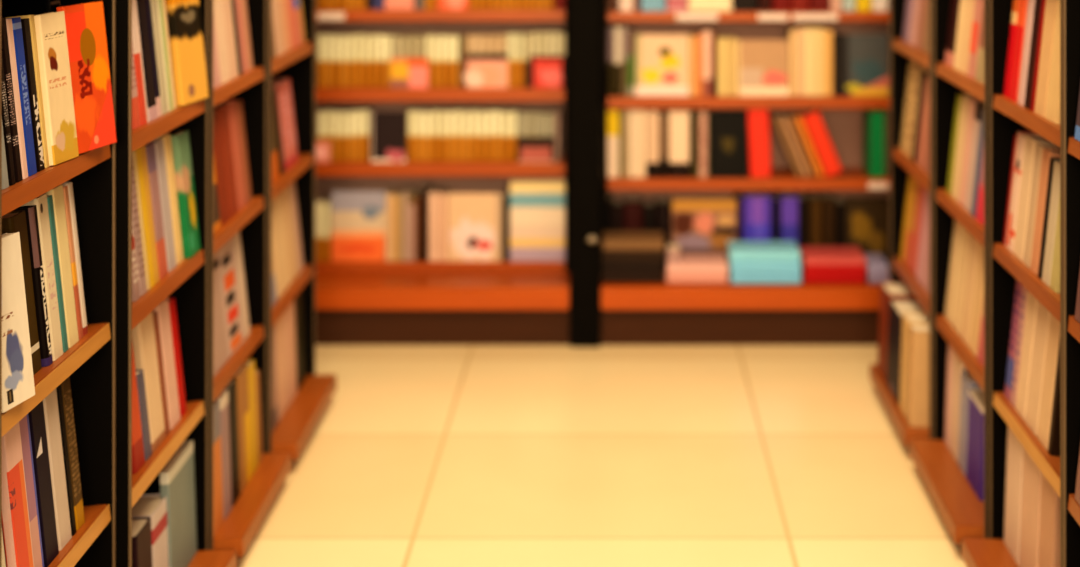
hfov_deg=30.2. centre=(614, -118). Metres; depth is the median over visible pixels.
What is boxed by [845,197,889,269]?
book
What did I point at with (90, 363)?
bookcase
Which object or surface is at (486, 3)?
book
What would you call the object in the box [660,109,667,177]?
book
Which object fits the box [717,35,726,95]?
book
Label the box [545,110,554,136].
book
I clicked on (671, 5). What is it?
book
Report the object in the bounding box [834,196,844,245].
book
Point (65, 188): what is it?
book
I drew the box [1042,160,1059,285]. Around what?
book
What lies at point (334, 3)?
book
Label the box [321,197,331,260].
book
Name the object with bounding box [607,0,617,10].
book
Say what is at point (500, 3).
book
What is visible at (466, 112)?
book
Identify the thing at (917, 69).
book
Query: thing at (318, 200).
book
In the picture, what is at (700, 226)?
book
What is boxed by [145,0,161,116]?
book
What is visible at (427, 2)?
book
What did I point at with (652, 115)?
book
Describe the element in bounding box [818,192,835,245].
book
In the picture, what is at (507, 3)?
book
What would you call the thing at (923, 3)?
book
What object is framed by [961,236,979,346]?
book
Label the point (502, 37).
book
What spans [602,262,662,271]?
book
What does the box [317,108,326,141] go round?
book
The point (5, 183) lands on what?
book
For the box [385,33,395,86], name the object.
book
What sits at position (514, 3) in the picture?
book
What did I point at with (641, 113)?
book
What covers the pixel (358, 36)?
book
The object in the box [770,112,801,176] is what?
book
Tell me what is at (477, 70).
book
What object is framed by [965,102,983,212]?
book
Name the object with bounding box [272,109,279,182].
book
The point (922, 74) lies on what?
book
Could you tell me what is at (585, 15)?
column
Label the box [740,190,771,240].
book
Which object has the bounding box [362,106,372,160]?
book
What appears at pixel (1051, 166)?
book
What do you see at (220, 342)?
book
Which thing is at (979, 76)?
book
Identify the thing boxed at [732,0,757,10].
book
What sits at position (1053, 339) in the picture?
book
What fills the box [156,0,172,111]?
book
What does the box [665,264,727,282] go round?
book
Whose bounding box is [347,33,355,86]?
book
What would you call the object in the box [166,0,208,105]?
book
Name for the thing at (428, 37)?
book
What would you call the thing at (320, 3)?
book
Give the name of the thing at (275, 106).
book
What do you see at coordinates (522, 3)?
book
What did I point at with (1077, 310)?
book
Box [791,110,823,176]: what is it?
book
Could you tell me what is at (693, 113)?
book
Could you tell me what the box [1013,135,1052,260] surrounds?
book
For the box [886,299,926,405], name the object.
book
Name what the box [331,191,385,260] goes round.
book
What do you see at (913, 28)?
book
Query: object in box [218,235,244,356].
book
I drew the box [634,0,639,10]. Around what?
book
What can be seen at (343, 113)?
book
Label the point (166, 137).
book
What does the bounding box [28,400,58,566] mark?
book
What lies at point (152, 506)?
book
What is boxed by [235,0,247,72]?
book
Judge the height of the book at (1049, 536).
0.271 m
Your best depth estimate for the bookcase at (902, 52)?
6.04 m
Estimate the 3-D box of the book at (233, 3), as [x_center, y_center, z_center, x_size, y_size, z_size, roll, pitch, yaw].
[-1.041,0.359,5.058,0.195,0.286,0.046,0,0,0]
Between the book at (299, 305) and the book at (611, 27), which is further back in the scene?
the book at (611, 27)
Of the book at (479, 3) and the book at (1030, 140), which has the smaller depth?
the book at (1030, 140)
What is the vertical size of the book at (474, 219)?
0.239 m
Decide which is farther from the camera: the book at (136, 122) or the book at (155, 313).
the book at (155, 313)
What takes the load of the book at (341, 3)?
on the bookcase at (385, 302)
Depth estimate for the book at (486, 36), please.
7.12 m
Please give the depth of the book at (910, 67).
6.17 m
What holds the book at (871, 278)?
on the bookcase at (665, 313)
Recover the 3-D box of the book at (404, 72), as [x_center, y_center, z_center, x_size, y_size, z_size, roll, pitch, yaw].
[-0.730,0.674,7.095,0.134,0.107,0.022,0,0,0]
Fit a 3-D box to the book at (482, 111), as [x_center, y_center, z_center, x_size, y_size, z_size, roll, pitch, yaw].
[-0.475,0.901,7.177,0.026,0.176,0.120,0,0,0]
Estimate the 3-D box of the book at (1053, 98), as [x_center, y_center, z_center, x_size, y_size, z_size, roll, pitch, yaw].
[0.987,0.354,4.072,0.202,0.297,0.107,0,0,0]
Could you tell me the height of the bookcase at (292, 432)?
2.050 m
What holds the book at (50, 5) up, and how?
on the bookcase at (90, 363)
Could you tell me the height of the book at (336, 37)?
0.184 m
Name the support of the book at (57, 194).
on the bookcase at (90, 363)
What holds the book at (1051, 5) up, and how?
on the bookcase at (1007, 117)
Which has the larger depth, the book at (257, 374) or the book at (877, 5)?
the book at (877, 5)
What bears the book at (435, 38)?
on the bookcase at (385, 302)
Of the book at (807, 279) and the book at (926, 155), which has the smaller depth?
the book at (926, 155)
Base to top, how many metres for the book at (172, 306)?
0.266 m
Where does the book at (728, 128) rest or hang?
on the bookcase at (665, 313)
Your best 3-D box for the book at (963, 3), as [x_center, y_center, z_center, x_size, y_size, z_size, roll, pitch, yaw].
[0.985,0.356,5.202,0.198,0.291,0.100,0,0,0]
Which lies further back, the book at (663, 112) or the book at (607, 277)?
the book at (663, 112)
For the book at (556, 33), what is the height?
0.195 m
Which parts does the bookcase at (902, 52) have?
shelf, panel, shelf, shelf, shelf, panel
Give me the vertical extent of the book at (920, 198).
0.278 m
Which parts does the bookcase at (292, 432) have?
panel, shelf, shelf, shelf, panel, shelf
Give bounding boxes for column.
[570,0,600,346]
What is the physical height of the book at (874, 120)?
0.235 m
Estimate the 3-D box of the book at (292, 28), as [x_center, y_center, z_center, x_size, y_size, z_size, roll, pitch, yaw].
[-1.036,0.363,5.891,0.188,0.275,0.104,0,0,0]
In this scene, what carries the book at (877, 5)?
on the bookcase at (665, 313)
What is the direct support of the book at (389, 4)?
on the bookcase at (385, 302)
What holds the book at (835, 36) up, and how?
on the bookcase at (665, 313)
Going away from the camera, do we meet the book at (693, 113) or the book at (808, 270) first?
the book at (808, 270)
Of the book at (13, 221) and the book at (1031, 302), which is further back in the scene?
the book at (1031, 302)
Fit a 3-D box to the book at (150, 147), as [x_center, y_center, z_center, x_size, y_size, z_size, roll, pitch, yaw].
[-1.044,0.696,4.196,0.200,0.293,0.073,0,0,0]
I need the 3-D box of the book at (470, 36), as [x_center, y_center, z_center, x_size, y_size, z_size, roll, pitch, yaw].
[-0.516,0.634,7.180,0.027,0.185,0.126,0,0,0]
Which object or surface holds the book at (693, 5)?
on the bookcase at (665, 313)
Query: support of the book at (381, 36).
on the bookcase at (385, 302)
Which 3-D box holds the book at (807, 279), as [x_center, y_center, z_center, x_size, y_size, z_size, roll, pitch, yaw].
[0.753,1.360,6.958,0.209,0.030,0.210,0,0,0]
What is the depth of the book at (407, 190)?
7.09 m
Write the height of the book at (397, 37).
0.183 m
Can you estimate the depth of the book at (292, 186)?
6.01 m
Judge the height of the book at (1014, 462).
0.276 m
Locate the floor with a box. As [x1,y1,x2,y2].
[236,344,966,566]
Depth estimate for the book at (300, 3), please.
6.07 m
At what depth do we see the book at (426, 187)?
7.09 m
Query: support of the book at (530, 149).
on the bookcase at (385, 302)
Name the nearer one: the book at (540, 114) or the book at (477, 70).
the book at (477, 70)
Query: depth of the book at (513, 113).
7.12 m
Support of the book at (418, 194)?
on the bookcase at (385, 302)
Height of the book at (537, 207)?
0.286 m
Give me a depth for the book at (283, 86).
5.84 m
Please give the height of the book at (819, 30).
0.241 m
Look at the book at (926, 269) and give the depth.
5.73 m
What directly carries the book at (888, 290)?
on the bookcase at (902, 52)
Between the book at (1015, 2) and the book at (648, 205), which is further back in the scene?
the book at (648, 205)
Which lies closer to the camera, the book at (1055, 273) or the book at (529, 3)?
the book at (1055, 273)
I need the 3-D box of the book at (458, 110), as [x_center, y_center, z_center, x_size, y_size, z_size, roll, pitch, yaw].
[-0.559,0.899,7.178,0.026,0.181,0.123,0,0,0]
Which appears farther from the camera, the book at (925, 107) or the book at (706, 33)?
the book at (706, 33)
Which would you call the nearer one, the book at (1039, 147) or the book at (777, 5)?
the book at (1039, 147)
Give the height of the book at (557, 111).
0.174 m
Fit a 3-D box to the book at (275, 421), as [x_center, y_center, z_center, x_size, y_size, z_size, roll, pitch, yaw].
[-1.029,1.361,5.511,0.186,0.291,0.120,0,0,0]
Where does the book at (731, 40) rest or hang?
on the bookcase at (665, 313)
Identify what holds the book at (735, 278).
on the bookcase at (665, 313)
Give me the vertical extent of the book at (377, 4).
0.193 m
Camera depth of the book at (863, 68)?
7.10 m
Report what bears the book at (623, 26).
on the bookcase at (665, 313)
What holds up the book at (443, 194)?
on the bookcase at (385, 302)
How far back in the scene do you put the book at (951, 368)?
5.31 m
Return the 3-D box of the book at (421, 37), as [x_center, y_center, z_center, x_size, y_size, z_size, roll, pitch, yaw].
[-0.694,0.636,7.179,0.026,0.181,0.123,0,0,0]
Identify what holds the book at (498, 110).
on the bookcase at (385, 302)
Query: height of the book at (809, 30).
0.241 m
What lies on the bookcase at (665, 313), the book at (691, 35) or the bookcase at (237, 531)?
the book at (691, 35)
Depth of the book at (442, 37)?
7.12 m
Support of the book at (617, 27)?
on the bookcase at (665, 313)
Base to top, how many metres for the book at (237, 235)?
0.286 m
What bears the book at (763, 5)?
on the bookcase at (665, 313)
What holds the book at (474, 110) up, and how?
on the bookcase at (385, 302)
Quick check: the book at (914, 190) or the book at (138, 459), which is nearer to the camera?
the book at (138, 459)
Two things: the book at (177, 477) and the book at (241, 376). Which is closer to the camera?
the book at (177, 477)
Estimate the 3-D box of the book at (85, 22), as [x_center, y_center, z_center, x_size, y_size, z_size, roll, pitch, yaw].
[-0.956,0.350,3.621,0.043,0.262,0.167,0,0,9]
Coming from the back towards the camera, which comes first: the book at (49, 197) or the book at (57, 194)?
the book at (57, 194)
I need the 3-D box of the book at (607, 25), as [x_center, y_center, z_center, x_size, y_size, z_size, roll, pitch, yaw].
[-0.036,0.635,7.174,0.022,0.241,0.164,0,0,0]
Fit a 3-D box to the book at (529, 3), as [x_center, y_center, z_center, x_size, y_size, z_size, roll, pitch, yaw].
[-0.305,0.344,7.163,0.024,0.209,0.142,0,0,0]
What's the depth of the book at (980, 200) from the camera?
4.88 m
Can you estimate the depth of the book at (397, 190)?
7.09 m
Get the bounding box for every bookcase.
[0,0,115,566]
[116,0,236,566]
[208,0,291,556]
[267,0,336,460]
[315,0,569,344]
[601,0,889,344]
[869,0,932,445]
[909,0,988,543]
[961,0,1062,566]
[1063,0,1079,566]
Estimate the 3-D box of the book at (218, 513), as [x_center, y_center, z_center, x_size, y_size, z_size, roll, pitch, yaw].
[-1.011,1.360,4.646,0.186,0.291,0.110,0,0,0]
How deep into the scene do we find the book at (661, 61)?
7.10 m
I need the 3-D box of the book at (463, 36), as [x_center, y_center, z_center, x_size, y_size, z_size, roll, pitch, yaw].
[-0.544,0.635,7.179,0.018,0.182,0.124,0,0,0]
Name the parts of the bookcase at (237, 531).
panel, shelf, shelf, shelf, panel, shelf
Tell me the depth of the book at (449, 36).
7.12 m
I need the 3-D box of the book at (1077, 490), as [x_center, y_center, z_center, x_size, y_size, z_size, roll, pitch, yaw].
[0.965,1.037,3.720,0.195,0.286,0.130,0,0,0]
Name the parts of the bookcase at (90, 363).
shelf, shelf, shelf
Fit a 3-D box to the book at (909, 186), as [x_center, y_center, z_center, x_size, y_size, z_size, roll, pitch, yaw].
[0.983,1.039,6.190,0.195,0.286,0.073,0,0,0]
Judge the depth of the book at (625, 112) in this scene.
7.09 m
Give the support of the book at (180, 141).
on the bookcase at (187, 282)
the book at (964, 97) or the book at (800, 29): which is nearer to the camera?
the book at (964, 97)
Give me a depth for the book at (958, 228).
5.31 m
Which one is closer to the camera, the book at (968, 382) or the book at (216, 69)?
the book at (216, 69)
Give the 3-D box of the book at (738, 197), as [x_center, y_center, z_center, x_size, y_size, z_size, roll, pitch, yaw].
[0.445,1.247,7.187,0.018,0.257,0.170,0,0,0]
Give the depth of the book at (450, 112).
7.12 m
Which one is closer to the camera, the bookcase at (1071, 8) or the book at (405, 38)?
the bookcase at (1071, 8)
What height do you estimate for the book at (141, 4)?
0.284 m
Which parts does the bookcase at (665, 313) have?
panel, shelf, shelf, shelf, panel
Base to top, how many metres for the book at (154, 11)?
0.278 m
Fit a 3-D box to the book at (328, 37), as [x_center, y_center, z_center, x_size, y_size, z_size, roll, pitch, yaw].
[-1.021,0.634,7.180,0.025,0.186,0.126,0,0,0]
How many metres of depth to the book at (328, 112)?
7.12 m
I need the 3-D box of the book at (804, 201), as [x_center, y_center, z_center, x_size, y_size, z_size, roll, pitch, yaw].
[0.674,1.250,7.187,0.036,0.250,0.170,0,0,0]
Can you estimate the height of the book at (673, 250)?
0.050 m
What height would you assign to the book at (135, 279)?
0.296 m
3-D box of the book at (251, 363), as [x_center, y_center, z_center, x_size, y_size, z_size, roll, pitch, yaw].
[-1.007,1.367,5.110,0.177,0.276,0.093,0,0,0]
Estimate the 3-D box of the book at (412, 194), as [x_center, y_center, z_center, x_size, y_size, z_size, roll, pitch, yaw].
[-0.721,1.222,7.173,0.023,0.239,0.162,0,0,0]
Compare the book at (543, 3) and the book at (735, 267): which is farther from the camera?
the book at (543, 3)
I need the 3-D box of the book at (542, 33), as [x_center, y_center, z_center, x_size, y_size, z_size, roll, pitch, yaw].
[-0.259,0.629,7.183,0.024,0.194,0.132,0,0,0]
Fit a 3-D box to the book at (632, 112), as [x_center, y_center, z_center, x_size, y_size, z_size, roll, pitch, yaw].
[0.064,0.925,7.173,0.026,0.240,0.163,0,0,0]
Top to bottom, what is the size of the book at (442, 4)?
0.194 m
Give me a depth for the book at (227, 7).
4.96 m
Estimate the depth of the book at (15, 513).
3.23 m
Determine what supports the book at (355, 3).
on the bookcase at (385, 302)
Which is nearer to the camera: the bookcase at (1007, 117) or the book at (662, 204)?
the bookcase at (1007, 117)
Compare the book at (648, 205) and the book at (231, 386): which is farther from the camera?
the book at (648, 205)
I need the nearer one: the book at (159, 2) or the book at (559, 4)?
the book at (159, 2)
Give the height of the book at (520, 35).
0.190 m
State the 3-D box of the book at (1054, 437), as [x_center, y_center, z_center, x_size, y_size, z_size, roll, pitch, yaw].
[0.980,1.043,4.083,0.188,0.275,0.028,0,0,0]
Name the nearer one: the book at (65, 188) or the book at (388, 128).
the book at (65, 188)
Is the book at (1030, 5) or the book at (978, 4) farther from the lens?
the book at (978, 4)
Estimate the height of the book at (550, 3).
0.209 m
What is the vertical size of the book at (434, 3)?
0.212 m
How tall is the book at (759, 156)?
0.250 m
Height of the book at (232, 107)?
0.288 m
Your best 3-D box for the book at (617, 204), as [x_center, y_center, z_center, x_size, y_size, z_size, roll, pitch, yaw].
[0.009,1.259,7.181,0.037,0.232,0.158,0,0,0]
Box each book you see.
[2,17,22,182]
[2,59,15,185]
[2,124,8,189]
[2,210,41,374]
[2,232,34,412]
[2,414,43,566]
[2,422,33,566]
[2,534,5,566]
[6,14,49,167]
[6,17,36,175]
[6,18,27,178]
[13,205,52,366]
[21,18,44,171]
[22,193,62,360]
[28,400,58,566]
[34,11,78,165]
[43,389,71,550]
[45,0,60,12]
[46,184,78,347]
[47,195,67,352]
[56,1,116,153]
[56,384,75,535]
[61,376,84,530]
[62,182,87,335]
[63,185,82,338]
[132,0,148,124]
[132,44,140,128]
[132,152,146,295]
[132,220,140,301]
[132,312,165,451]
[132,343,144,473]
[132,494,168,566]
[132,517,151,566]
[133,145,159,289]
[135,369,151,460]
[136,0,157,120]
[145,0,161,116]
[145,143,167,278]
[149,139,176,271]
[150,0,167,114]
[152,311,169,434]
[153,297,180,429]
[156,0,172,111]
[156,133,183,263]
[159,440,196,566]
[162,0,175,108]
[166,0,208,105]
[168,297,186,416]
[171,130,200,258]
[213,0,229,83]
[213,10,220,87]
[213,104,238,217]
[213,110,229,225]
[213,152,220,232]
[213,251,228,376]
[213,400,223,535]
[216,389,231,519]
[217,99,246,209]
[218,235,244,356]
[222,0,238,79]
[224,378,239,505]
[231,0,242,74]
[233,364,250,492]
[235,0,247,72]
[235,230,249,337]
[236,100,251,202]
[241,0,252,70]
[244,360,257,474]
[255,370,261,463]
[272,0,284,56]
[272,19,275,58]
[272,78,298,169]
[272,88,284,175]
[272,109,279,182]
[272,194,288,298]
[272,252,276,305]
[272,324,278,431]
[275,312,288,420]
[279,0,290,51]
[280,186,298,283]
[285,300,297,403]
[286,0,297,48]
[289,180,303,272]
[293,0,303,45]
[294,288,305,389]
[299,0,304,42]
[315,142,330,161]
[315,196,325,260]
[317,0,323,8]
[317,32,328,86]
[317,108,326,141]
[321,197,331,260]
[324,0,330,8]
[325,32,336,86]
[325,106,335,160]
[331,0,337,8]
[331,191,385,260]
[332,33,343,86]
[332,108,342,160]
[338,0,344,8]
[340,33,349,86]
[340,108,350,160]
[345,0,351,8]
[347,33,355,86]
[347,108,356,160]
[352,0,358,8]
[354,107,364,160]
[355,32,365,86]
[359,0,366,8]
[362,33,371,86]
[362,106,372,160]
[367,0,372,8]
[370,32,380,86]
[371,111,405,161]
[373,0,384,8]
[377,32,387,86]
[385,0,413,8]
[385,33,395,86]
[386,187,395,260]
[390,58,427,87]
[392,188,400,260]
[393,33,403,57]
[397,189,403,260]
[401,34,408,57]
[403,186,412,260]
[407,107,417,160]
[409,33,418,57]
[409,187,418,260]
[415,0,424,8]
[415,107,425,160]
[416,190,419,260]
[417,34,425,57]
[420,183,431,260]
[423,108,431,160]
[425,0,430,8]
[425,32,434,86]
[428,186,440,260]
[431,0,437,8]
[431,107,440,160]
[432,34,439,86]
[438,0,467,8]
[438,187,450,260]
[439,33,447,86]
[439,107,448,160]
[446,33,454,86]
[447,107,455,160]
[448,193,501,260]
[452,33,460,86]
[454,107,463,160]
[460,33,466,86]
[461,54,507,87]
[462,108,470,160]
[466,33,475,53]
[469,0,475,8]
[470,107,479,160]
[474,33,483,53]
[476,0,482,8]
[478,108,486,160]
[482,33,491,53]
[483,0,489,8]
[486,107,494,160]
[490,0,496,8]
[490,33,498,53]
[494,107,502,160]
[497,0,503,8]
[498,32,506,53]
[502,108,510,160]
[503,190,509,260]
[504,0,510,8]
[507,31,516,86]
[509,108,517,160]
[510,180,564,260]
[511,0,518,8]
[515,31,524,86]
[518,109,527,136]
[518,137,554,161]
[519,0,525,8]
[525,31,531,86]
[526,0,532,8]
[527,108,536,136]
[529,56,564,87]
[532,29,539,55]
[533,0,539,8]
[536,109,545,136]
[539,30,546,55]
[540,0,546,8]
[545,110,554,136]
[546,29,553,55]
[547,0,554,8]
[553,30,560,55]
[555,0,564,8]
[555,108,560,160]
[560,31,564,55]
[602,244,663,261]
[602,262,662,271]
[602,272,663,282]
[603,231,663,250]
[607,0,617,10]
[607,25,607,95]
[607,108,620,177]
[607,193,611,230]
[608,25,613,95]
[612,198,622,230]
[614,24,620,95]
[619,0,633,10]
[621,24,626,95]
[622,109,628,177]
[623,195,642,230]
[627,27,633,95]
[629,109,636,177]
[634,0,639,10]
[635,35,688,95]
[637,109,645,177]
[640,0,665,10]
[643,199,654,230]
[646,109,659,177]
[655,196,670,269]
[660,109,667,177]
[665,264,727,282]
[666,0,687,10]
[666,255,727,273]
[667,109,689,177]
[667,244,679,262]
[672,199,736,269]
[688,0,731,10]
[688,33,694,95]
[690,109,696,177]
[694,32,701,95]
[696,109,708,177]
[701,28,711,95]
[709,110,747,177]
[711,29,716,95]
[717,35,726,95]
[725,35,735,95]
[727,241,799,261]
[728,260,800,272]
[728,265,800,283]
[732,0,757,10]
[735,191,742,240]
[737,40,788,95]
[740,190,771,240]
[745,109,770,176]
[758,0,771,10]
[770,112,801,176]
[770,192,779,240]
[772,0,789,10]
[777,112,808,176]
[777,190,798,247]
[784,112,816,176]
[786,27,796,95]
[790,0,809,10]
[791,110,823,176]
[793,25,804,95]
[797,193,809,261]
[799,109,842,176]
[799,246,865,265]
[801,260,865,274]
[801,267,864,283]
[802,25,814,95]
[806,192,821,245]
[810,0,829,10]
[811,25,823,95]
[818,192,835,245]
[823,27,832,95]
[830,0,841,10]
[833,31,837,95]
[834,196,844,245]
[838,34,888,95]
[842,0,855,10]
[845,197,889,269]
[856,0,871,10]
[863,109,885,177]
[864,254,887,273]
[865,272,888,283]
[872,0,888,10]
[877,282,916,381]
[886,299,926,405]
[899,313,928,416]
[900,62,919,150]
[900,174,912,260]
[902,0,912,42]
[904,64,928,157]
[904,178,918,268]
[905,324,928,426]
[909,0,919,45]
[910,184,924,276]
[911,72,928,161]
[915,0,926,49]
[915,190,928,285]
[916,75,928,168]
[922,0,928,53]
[922,229,928,293]
[923,115,928,173]
[944,0,959,66]
[944,219,962,324]
[944,343,949,442]
[947,94,960,194]
[947,346,953,449]
[951,94,977,200]
[951,352,966,461]
[952,227,971,335]
[953,0,966,70]
[958,98,983,207]
[958,370,980,474]
[960,0,974,74]
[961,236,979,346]
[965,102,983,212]
[966,389,983,500]
[967,0,982,78]
[969,244,983,356]
[971,109,983,216]
[975,0,983,83]
[975,141,983,224]
[977,295,983,365]
[1003,0,1018,97]
[1003,135,1016,244]
[1004,280,1021,399]
[1004,426,1022,564]
[1005,131,1039,251]
[1009,0,1026,101]
[1010,285,1027,406]
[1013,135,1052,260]
[1015,291,1037,419]
[1016,0,1034,105]
[1019,447,1041,566]
[1023,143,1059,267]
[1024,0,1045,110]
[1025,301,1049,435]
[1030,148,1059,274]
[1034,0,1057,116]
[1037,313,1059,449]
[1038,158,1059,278]
[1038,473,1059,566]
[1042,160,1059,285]
[1045,0,1059,123]
[1048,340,1059,455]
[1050,195,1059,293]
[1075,90,1079,140]
[1075,270,1079,322]
[1075,450,1079,504]
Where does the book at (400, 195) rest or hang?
on the bookcase at (385, 302)
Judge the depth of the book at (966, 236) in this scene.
5.19 m
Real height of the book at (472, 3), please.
0.210 m
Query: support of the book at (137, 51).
on the bookcase at (187, 282)
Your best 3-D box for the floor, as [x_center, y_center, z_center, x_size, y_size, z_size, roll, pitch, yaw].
[0.000,1.605,2.550,6.000,0.050,10.100,0,0,0]
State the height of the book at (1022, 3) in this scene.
0.284 m
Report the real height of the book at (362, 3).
0.207 m
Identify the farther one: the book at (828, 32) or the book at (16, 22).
the book at (828, 32)
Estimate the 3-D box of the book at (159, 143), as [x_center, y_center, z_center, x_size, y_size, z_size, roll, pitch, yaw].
[-1.043,0.697,4.276,0.198,0.291,0.078,0,0,0]
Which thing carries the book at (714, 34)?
on the bookcase at (665, 313)
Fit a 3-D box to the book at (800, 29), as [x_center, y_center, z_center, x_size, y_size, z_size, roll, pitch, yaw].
[0.660,0.635,7.174,0.026,0.241,0.164,0,0,0]
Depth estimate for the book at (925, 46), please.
5.73 m
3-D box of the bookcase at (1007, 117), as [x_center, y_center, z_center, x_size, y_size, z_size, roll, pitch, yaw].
[1.001,0.555,4.224,0.418,2.050,0.752,0,0,0]
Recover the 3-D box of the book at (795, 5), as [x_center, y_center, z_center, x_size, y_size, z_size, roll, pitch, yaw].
[0.657,0.364,7.154,0.068,0.182,0.124,0,0,0]
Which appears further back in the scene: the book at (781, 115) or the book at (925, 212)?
the book at (781, 115)
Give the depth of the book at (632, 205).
7.10 m
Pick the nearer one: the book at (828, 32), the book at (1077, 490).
the book at (1077, 490)
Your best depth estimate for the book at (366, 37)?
7.12 m
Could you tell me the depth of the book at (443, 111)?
7.12 m
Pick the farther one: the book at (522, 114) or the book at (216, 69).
the book at (522, 114)
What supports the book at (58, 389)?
on the bookcase at (90, 363)
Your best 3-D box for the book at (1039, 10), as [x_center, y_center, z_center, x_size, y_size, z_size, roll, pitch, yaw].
[0.985,0.356,4.289,0.198,0.291,0.098,0,0,0]
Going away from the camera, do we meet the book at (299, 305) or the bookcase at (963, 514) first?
the bookcase at (963, 514)
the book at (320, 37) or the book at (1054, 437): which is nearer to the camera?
the book at (1054, 437)
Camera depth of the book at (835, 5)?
7.09 m
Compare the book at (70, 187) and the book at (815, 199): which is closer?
the book at (70, 187)
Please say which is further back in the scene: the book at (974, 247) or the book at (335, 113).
the book at (335, 113)
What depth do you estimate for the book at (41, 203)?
3.47 m
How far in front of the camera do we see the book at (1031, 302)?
4.37 m
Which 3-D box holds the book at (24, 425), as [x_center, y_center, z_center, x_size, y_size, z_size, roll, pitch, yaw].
[-1.067,1.034,3.361,0.202,0.297,0.067,0,0,0]
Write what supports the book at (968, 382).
on the bookcase at (963, 514)
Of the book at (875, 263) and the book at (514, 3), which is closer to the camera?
the book at (875, 263)
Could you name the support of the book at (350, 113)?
on the bookcase at (385, 302)
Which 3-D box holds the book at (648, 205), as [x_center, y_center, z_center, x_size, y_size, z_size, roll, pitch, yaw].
[0.121,1.261,7.180,0.040,0.228,0.155,0,0,0]
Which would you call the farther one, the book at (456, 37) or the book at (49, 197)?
the book at (456, 37)
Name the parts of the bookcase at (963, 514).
shelf, panel, shelf, shelf, shelf, panel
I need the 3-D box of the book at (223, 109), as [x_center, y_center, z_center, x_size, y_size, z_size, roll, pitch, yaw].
[-1.041,0.699,4.974,0.195,0.286,0.106,0,0,0]
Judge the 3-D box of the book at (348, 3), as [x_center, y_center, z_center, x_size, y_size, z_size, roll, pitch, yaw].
[-0.945,0.342,7.165,0.023,0.214,0.145,0,0,0]
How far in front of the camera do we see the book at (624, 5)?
7.09 m
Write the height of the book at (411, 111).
0.180 m
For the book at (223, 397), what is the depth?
4.75 m
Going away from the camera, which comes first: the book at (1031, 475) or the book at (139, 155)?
the book at (139, 155)
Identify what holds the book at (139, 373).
on the bookcase at (187, 282)
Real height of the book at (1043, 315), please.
0.286 m
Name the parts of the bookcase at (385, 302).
shelf, shelf, shelf, shelf, panel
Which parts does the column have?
knob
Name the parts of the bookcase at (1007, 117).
shelf, panel, shelf, shelf, shelf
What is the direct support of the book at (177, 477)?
on the bookcase at (187, 282)
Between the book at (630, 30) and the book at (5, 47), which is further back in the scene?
the book at (630, 30)
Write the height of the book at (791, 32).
0.234 m
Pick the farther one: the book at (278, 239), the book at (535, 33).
the book at (535, 33)
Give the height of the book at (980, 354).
0.284 m
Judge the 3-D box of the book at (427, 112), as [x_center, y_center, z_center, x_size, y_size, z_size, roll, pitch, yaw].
[-0.670,0.902,7.176,0.026,0.175,0.119,0,0,0]
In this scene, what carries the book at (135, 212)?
on the bookcase at (187, 282)
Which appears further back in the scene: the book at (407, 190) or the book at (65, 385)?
the book at (407, 190)
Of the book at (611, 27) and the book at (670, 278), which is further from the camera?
the book at (611, 27)
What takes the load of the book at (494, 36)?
on the bookcase at (385, 302)
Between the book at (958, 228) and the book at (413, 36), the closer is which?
the book at (958, 228)
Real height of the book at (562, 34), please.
0.192 m
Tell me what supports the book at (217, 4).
on the bookcase at (237, 531)
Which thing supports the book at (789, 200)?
on the bookcase at (665, 313)
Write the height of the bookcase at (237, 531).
2.050 m
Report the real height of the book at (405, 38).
0.179 m
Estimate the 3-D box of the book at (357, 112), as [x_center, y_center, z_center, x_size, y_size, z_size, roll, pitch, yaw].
[-0.915,0.899,7.178,0.025,0.180,0.122,0,0,0]
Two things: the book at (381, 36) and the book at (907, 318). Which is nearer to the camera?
the book at (907, 318)
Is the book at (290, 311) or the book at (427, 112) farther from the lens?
the book at (427, 112)
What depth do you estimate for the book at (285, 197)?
5.87 m
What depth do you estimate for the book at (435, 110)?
7.12 m
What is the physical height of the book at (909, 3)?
0.278 m
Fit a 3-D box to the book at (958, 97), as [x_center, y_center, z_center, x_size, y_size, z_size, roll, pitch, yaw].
[0.981,0.703,5.322,0.189,0.278,0.063,0,0,0]
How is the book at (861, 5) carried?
on the bookcase at (665, 313)
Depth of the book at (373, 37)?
7.12 m
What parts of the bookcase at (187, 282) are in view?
panel, shelf, shelf, shelf, panel, shelf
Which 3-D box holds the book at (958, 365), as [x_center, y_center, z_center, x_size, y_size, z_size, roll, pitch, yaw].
[0.978,1.364,5.233,0.183,0.286,0.102,0,0,0]
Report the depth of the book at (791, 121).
7.09 m
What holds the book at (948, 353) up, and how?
on the bookcase at (963, 514)
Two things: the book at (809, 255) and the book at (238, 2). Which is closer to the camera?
the book at (238, 2)
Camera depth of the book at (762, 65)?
7.10 m
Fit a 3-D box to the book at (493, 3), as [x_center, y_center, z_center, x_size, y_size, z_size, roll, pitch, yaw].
[-0.431,0.342,7.164,0.024,0.212,0.144,0,0,0]
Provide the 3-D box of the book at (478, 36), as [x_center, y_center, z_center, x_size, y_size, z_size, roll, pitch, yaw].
[-0.488,0.634,7.180,0.027,0.185,0.126,0,0,0]
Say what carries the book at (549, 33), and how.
on the bookcase at (385, 302)
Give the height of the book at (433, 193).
0.242 m
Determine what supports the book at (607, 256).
on the book at (606, 266)
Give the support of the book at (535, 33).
on the bookcase at (385, 302)
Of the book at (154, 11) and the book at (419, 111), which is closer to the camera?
the book at (154, 11)
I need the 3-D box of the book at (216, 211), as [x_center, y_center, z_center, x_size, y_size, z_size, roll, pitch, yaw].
[-1.029,0.714,4.759,0.171,0.251,0.089,0,0,0]
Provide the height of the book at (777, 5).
0.182 m
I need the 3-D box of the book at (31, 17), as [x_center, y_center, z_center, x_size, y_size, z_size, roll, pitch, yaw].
[-1.044,0.361,3.412,0.156,0.273,0.026,0,0,0]

